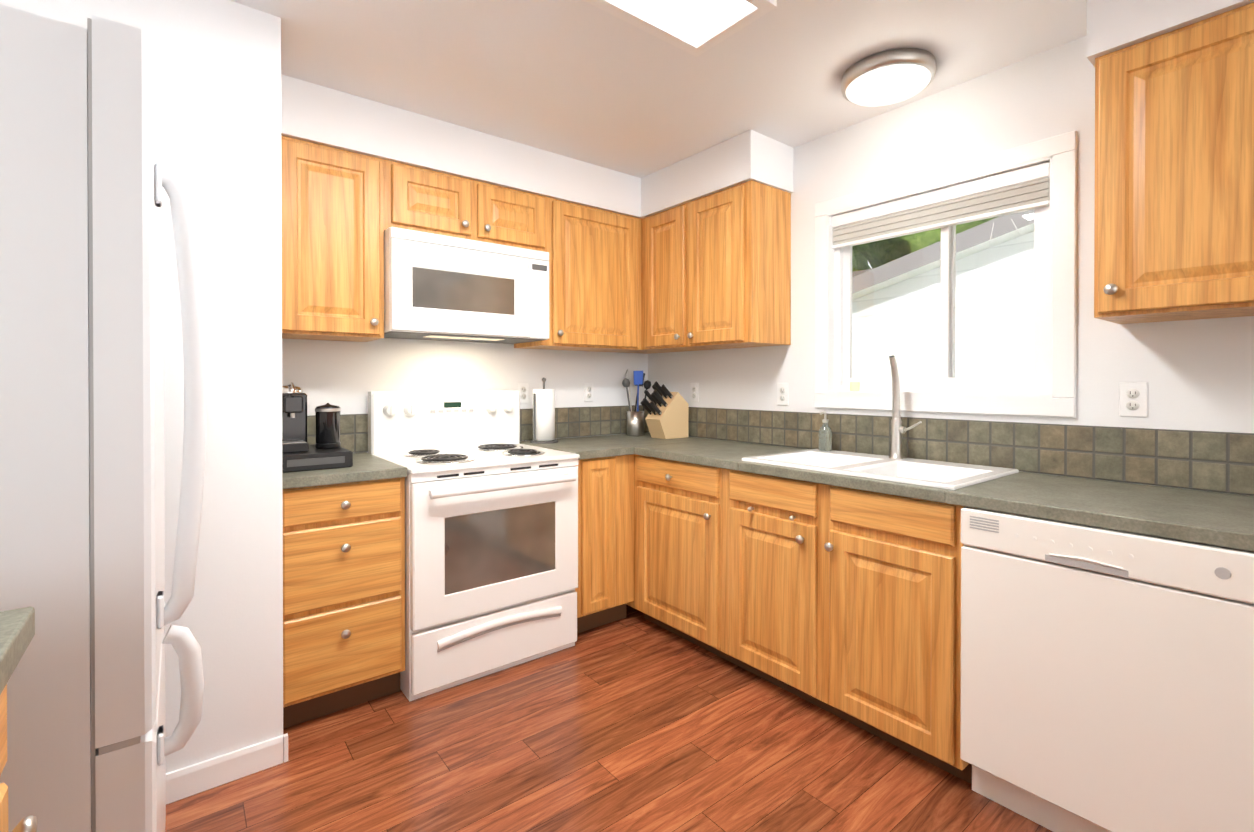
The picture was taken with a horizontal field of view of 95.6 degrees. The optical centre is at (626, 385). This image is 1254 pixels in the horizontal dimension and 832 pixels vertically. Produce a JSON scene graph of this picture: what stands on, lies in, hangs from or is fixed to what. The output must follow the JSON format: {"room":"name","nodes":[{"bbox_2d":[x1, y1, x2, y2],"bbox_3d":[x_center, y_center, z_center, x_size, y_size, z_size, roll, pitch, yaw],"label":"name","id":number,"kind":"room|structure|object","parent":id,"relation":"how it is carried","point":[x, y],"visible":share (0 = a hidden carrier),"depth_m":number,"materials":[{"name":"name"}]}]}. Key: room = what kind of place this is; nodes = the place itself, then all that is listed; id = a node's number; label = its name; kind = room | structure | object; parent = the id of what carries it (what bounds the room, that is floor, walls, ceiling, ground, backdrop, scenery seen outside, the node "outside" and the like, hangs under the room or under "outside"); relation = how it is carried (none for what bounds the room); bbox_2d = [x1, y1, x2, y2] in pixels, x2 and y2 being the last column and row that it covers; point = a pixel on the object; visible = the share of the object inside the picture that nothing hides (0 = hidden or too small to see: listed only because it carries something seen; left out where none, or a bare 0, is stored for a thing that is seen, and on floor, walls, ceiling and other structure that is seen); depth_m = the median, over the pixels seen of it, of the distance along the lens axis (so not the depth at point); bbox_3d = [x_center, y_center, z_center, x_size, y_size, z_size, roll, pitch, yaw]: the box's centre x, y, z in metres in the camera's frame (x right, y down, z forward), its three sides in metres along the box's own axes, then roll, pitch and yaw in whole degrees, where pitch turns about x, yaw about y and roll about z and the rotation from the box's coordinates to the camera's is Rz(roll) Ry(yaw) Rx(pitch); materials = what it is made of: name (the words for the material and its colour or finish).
{"room":"kitchen","nodes":[
{"label":"kitchen","id":0,"kind":"room"},
{"bbox_2d":[0,0,282,772],"bbox_3d":[-1.827,0.014,1.864,1.100,2.450,0.830,0,0,-38],"label":"wall","id":1,"kind":"structure","parent":0,"point":[217,63],"depth_m":1.79,"materials":[{"name":"white paint"}]},
{"bbox_2d":[166,733,287,803],"bbox_3d":[-1.557,1.198,1.545,1.102,0.085,0.015,0,0,-38],"label":"baseboard","id":2,"kind":"structure","parent":1,"relation":"attached to","point":[190,780],"depth_m":1.77,"materials":[{"name":"white wood"}]},
{"bbox_2d":[282,338,647,452],"bbox_3d":[-0.717,0.007,3.202,2.300,2.450,0.100,0,0,-38],"label":"wall","id":3,"kind":"structure","parent":0,"point":[346,377],"depth_m":2.96,"materials":[{"name":"white paint"}]},
{"bbox_2d":[281,136,388,341],"bbox_3d":[-1.315,-0.597,2.452,0.432,0.775,0.330,0,0,-38],"label":"upper cabinet","id":4,"kind":"object","parent":3,"relation":"attached to","point":[343,211],"depth_m":2.33,"materials":[{"name":"brown wood"}]},
{"bbox_2d":[389,161,548,251],"bbox_3d":[-0.835,-0.834,2.829,0.789,0.305,0.330,0,0,-38],"label":"upper cabinet","id":5,"kind":"object","parent":3,"relation":"attached to","point":[420,199],"depth_m":2.68,"materials":[{"name":"brown wood"}]},
{"bbox_2d":[384,227,548,343],"bbox_3d":[-0.814,-0.454,2.795,0.771,0.447,0.411,0,0,-38],"label":"microwave","id":6,"kind":"object","parent":5,"relation":"attached to","point":[438,287],"visible":1,"depth_m":2.61,"materials":[{"name":"white"}]},
{"bbox_2d":[307,405,646,452],"bbox_3d":[-0.737,0.221,3.118,2.160,0.181,0.010,0,0,-38],"label":"backsplash","id":7,"kind":"structure","parent":3,"relation":"attached to","point":[570,422],"depth_m":3.39,"materials":[{"name":"tile"}]},
{"bbox_2d":[518,383,528,402],"bbox_3d":[-0.589,0.040,3.233,0.070,0.115,0.009,0,0,-38],"label":"electrical outlet","id":8,"kind":"object","parent":3,"relation":"attached to","point":[523,388],"visible":0.94,"depth_m":3.23,"materials":[{"name":"white plastic"}]},
{"bbox_2d":[514,198,640,351],"bbox_3d":[-0.269,-0.601,3.276,0.673,0.775,0.330,0,0,-38],"label":"upper cabinet","id":9,"kind":"object","parent":3,"relation":"attached to","point":[595,254],"depth_m":3.14,"materials":[{"name":"brown wood"}]},
{"bbox_2d":[584,383,592,401],"bbox_3d":[-0.235,0.038,3.511,0.070,0.115,0.009,0,0,-38],"label":"electrical outlet","id":10,"kind":"object","parent":3,"relation":"attached to","point":[588,392],"visible":1,"depth_m":3.51,"materials":[{"name":"white plastic"}]},
{"bbox_2d":[165,605,1052,831],"bbox_3d":[0.265,1.274,0.992,3.500,0.060,4.800,0,0,-38],"label":"floor","id":11,"kind":"structure","parent":0,"point":[634,720],"depth_m":1.86,"materials":[{"name":"brown wood"}]},
{"bbox_2d":[0,684,35,831],"bbox_3d":[-0.816,0.775,0.292,0.620,0.944,0.462,0,0,-38],"label":"base cabinet","id":12,"kind":"object","parent":11,"relation":"on","point":[28,823],"depth_m":0.62,"materials":[{"name":"brown wood"}]},
{"bbox_2d":[0,607,34,694],"bbox_3d":[-0.279,0.285,-0.424,0.695,0.038,2.258,0,0,-38],"label":"countertop","id":13,"kind":"structure","parent":12,"relation":"on","point":[17,630],"depth_m":0.61,"materials":[{"name":"beige stone"}]},
{"bbox_2d":[0,4,206,831],"bbox_3d":[-1.310,0.327,1.045,0.848,1.834,0.800,0,0,-38],"label":"refrigerator","id":14,"kind":"object","parent":11,"relation":"on","point":[86,178],"visible":1,"depth_m":0.90,"materials":[{"name":"white metal"}]},
{"bbox_2d":[282,477,404,728],"bbox_3d":[-1.227,0.796,2.346,0.431,0.880,0.618,0,0,-38],"label":"base cabinet","id":15,"kind":"object","parent":11,"relation":"on","point":[343,595],"depth_m":2.10,"materials":[{"name":"brown wood"}]},
{"bbox_2d":[282,452,406,488],"bbox_3d":[-1.220,0.336,2.334,0.431,0.038,0.623,0,0,-38],"label":"countertop","id":16,"kind":"structure","parent":15,"relation":"on","point":[366,466],"depth_m":2.12,"materials":[{"name":"beige stone"}]},
{"bbox_2d":[282,382,352,472],"bbox_3d":[-1.283,0.150,2.287,0.253,0.331,0.379,0,0,-38],"label":"coffee station","id":17,"kind":"object","parent":16,"relation":"on","point":[324,451],"visible":0.81,"depth_m":2.22,"materials":[{"name":"black plastic"},{"name":"brushed nickel"}]},
{"bbox_2d":[368,390,579,700],"bbox_3d":[-0.710,0.631,2.669,0.775,1.208,0.713,0,0,-38],"label":"range","id":18,"kind":"object","parent":11,"relation":"on","point":[491,543],"visible":1,"depth_m":2.46,"materials":[{"name":"white metal"},{"name":"dark glass"},{"name":"black metal"}]},
{"bbox_2d":[575,454,633,632],"bbox_3d":[-0.293,0.792,3.082,0.384,0.880,0.618,0,0,-38],"label":"base cabinet","id":19,"kind":"object","parent":11,"relation":"on","point":[605,484],"depth_m":2.85,"materials":[{"name":"brown wood"}]},
{"bbox_2d":[520,436,633,459],"bbox_3d":[-0.298,0.332,3.057,0.348,0.038,0.627,0,0,-38],"label":"countertop","id":20,"kind":"structure","parent":19,"relation":"on","point":[589,447],"depth_m":2.95,"materials":[{"name":"beige stone"}]},
{"bbox_2d":[530,378,557,443],"bbox_3d":[-0.460,0.132,3.151,0.156,0.359,0.156,0,0,-38],"label":"paper towel holder","id":21,"kind":"object","parent":20,"relation":"on","point":[543,415],"visible":1,"depth_m":3.10,"materials":[{"name":"white paper"}]},
{"bbox_2d":[626,601,633,607],"bbox_3d":[0.094,0.791,3.372,0.618,0.880,0.640,0,0,-38],"label":"base cabinet","id":22,"kind":"object","parent":11,"relation":"on","point":[631,604],"depth_m":3.00,"materials":[{"name":"brown wood"}]},
{"bbox_2d":[634,454,805,655],"bbox_3d":[0.467,0.793,2.898,0.618,0.880,0.566,0,0,-38],"label":"base cabinet","id":23,"kind":"object","parent":11,"relation":"on","point":[676,503],"depth_m":2.66,"materials":[{"name":"brown wood"}]},
{"bbox_2d":[598,432,1253,551],"bbox_3d":[1.001,0.336,2.195,0.626,0.038,3.588,0,0,-38],"label":"countertop","id":24,"kind":"structure","parent":23,"relation":"on","point":[1214,518],"depth_m":1.68,"materials":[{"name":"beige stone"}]},
{"bbox_2d":[622,369,650,435],"bbox_3d":[0.047,0.100,3.590,0.200,0.417,0.188,0,0,-38],"label":"utensil crock","id":25,"kind":"object","parent":24,"relation":"on","point":[635,422],"visible":0.98,"depth_m":3.53,"materials":[{"name":"silver metal"}]},
{"bbox_2d":[641,381,687,438],"bbox_3d":[0.211,0.141,3.387,0.304,0.338,0.130,0,0,-38],"label":"knife block","id":26,"kind":"object","parent":24,"relation":"on","point":[667,411],"visible":1,"depth_m":3.36,"materials":[{"name":"brown wood"}]},
{"bbox_2d":[742,449,1018,489],"bbox_3d":[0.962,0.398,2.248,0.551,0.188,0.840,0,0,-38],"label":"sink","id":27,"kind":"object","parent":24,"relation":"in","point":[945,475],"visible":0.29,"depth_m":2.22,"materials":[{"name":"white ceramic"}]},
{"bbox_2d":[819,411,831,450],"bbox_3d":[0.923,0.209,2.656,0.071,0.184,0.060,0,0,-38],"label":"soap dispenser","id":28,"kind":"object","parent":27,"relation":"on","point":[825,437],"visible":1,"depth_m":2.64,"materials":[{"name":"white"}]},
{"bbox_2d":[889,355,921,458],"bbox_3d":[1.145,0.087,2.348,0.079,0.430,0.136,0,0,-38],"label":"faucet","id":29,"kind":"object","parent":24,"relation":"on","point":[897,429],"visible":1,"depth_m":2.37,"materials":[{"name":"silver metal"}]},
{"bbox_2d":[718,490,971,783],"bbox_3d":[0.945,0.887,2.291,0.618,0.699,0.976,0,0,-38],"label":"base cabinet","id":30,"kind":"object","parent":11,"relation":"on","point":[844,603],"depth_m":1.99,"materials":[{"name":"brown wood"}]},
{"bbox_2d":[960,507,1253,831],"bbox_3d":[1.421,0.801,1.629,0.610,0.877,0.634,0,0,-38],"label":"dishwasher","id":31,"kind":"object","parent":11,"relation":"on","point":[1107,680],"visible":1,"depth_m":1.43,"materials":[{"name":"white plastic"}]},
{"bbox_2d":[230,0,1086,177],"bbox_3d":[0.265,-1.236,0.978,3.500,0.060,4.800,0,0,-38],"label":"ceiling","id":32,"kind":"structure","parent":0,"point":[584,81],"depth_m":2.12,"materials":[{"name":"white paint"}]},
{"bbox_2d":[281,74,640,217],"bbox_3d":[-0.621,-1.102,2.994,2.198,0.228,0.336,0,0,-38],"label":"soffit","id":33,"kind":"structure","parent":32,"relation":"attached to","point":[320,115],"depth_m":2.61,"materials":[{"name":"white paint"}]},
{"bbox_2d":[583,0,776,56],"bbox_3d":[-0.120,-1.194,1.533,1.220,0.028,0.348,0,0,-38],"label":"skylight","id":34,"kind":"object","parent":32,"relation":"attached to","point":[696,28],"visible":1,"depth_m":1.83,"materials":[{"name":"white"}]},
{"bbox_2d":[639,130,793,218],"bbox_3d":[0.466,-1.103,3.117,0.336,0.228,0.810,0,0,-38],"label":"soffit","id":35,"kind":"structure","parent":32,"relation":"attached to","point":[749,155],"depth_m":2.87,"materials":[{"name":"white paint"}]},
{"bbox_2d":[841,48,936,105],"bbox_3d":[1.005,-1.169,2.197,0.336,0.086,0.336,0,0,-38],"label":"flush ceiling light","id":36,"kind":"object","parent":32,"relation":"attached to","point":[888,77],"visible":1,"depth_m":2.11,"materials":[{"name":"white glass"}]},
{"bbox_2d":[648,35,1253,495],"bbox_3d":[1.570,0.013,2.076,0.100,2.450,4.700,0,0,-38],"label":"wall","id":37,"kind":"structure","parent":0,"point":[1196,375],"depth_m":2.14,"materials":[{"name":"white paint"}]},
{"bbox_2d":[691,383,698,401],"bbox_3d":[0.410,0.039,3.459,0.009,0.115,0.070,0,0,-38],"label":"electrical outlet","id":38,"kind":"object","parent":37,"relation":"attached to","point":[694,392],"visible":1,"depth_m":3.45,"materials":[{"name":"white plastic"}]},
{"bbox_2d":[618,180,790,353],"bbox_3d":[0.347,-0.601,3.250,0.360,0.775,1.133,0,0,-38],"label":"upper cabinet","id":39,"kind":"object","parent":37,"relation":"attached to","point":[716,270],"visible":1,"depth_m":2.89,"materials":[{"name":"brown wood"}]},
{"bbox_2d":[777,383,788,404],"bbox_3d":[0.808,0.041,2.953,0.009,0.115,0.070,0,0,-38],"label":"electrical outlet","id":40,"kind":"object","parent":37,"relation":"attached to","point":[782,393],"visible":1,"depth_m":2.95,"materials":[{"name":"white plastic"}]},
{"bbox_2d":[815,131,1076,417],"bbox_3d":[1.283,-0.392,2.420,0.122,1.000,1.034,0,0,-38],"label":"window","id":41,"kind":"structure","parent":37,"relation":"in","point":[1039,177],"depth_m":2.29,"materials":[{"name":"white plastic"}]},
{"bbox_2d":[850,382,859,390],"bbox_3d":[1.072,0.002,2.676,0.043,0.043,0.044,0,0,-38],"label":"candle","id":42,"kind":"object","parent":41,"relation":"on","point":[854,386],"visible":1,"depth_m":2.66,"materials":[{"name":"beige wax"}]},
{"bbox_2d":[647,407,1253,495],"bbox_3d":[1.248,0.225,2.396,0.010,0.181,3.599,0,0,-38],"label":"backsplash","id":43,"kind":"structure","parent":37,"relation":"attached to","point":[1213,461],"depth_m":2.09,"materials":[{"name":"tile"}]},
{"bbox_2d":[1119,382,1147,416],"bbox_3d":[1.662,0.044,1.869,0.009,0.115,0.070,0,0,-38],"label":"electrical outlet","id":44,"kind":"object","parent":37,"relation":"attached to","point":[1132,399],"visible":1,"depth_m":1.87,"materials":[{"name":"white plastic"}]},
{"bbox_2d":[1094,2,1253,323],"bbox_3d":[1.863,-0.590,1.327,0.360,0.775,1.165,0,0,-38],"label":"upper cabinet","id":45,"kind":"object","parent":37,"relation":"attached to","point":[1174,184],"visible":1,"depth_m":1.55,"materials":[{"name":"brown wood"}]},
{"bbox_2d":[1087,0,1253,66],"bbox_3d":[1.874,-1.093,1.330,0.336,0.228,1.200,0,0,-38],"label":"soffit","id":46,"kind":"structure","parent":0,"point":[1114,25],"depth_m":1.61,"materials":[{"name":"white paint"}]},
{"label":"outside","id":47,"kind":"structure","parent":0,"visible":0},
{"bbox_2d":[852,210,1033,377],"bbox_3d":[15.929,-2.972,16.233,39.800,8.968,60.000,0,0,-38],"label":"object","id":48,"kind":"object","parent":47,"point":[901,270],"depth_m":5.09,"materials":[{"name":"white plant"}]}
]}

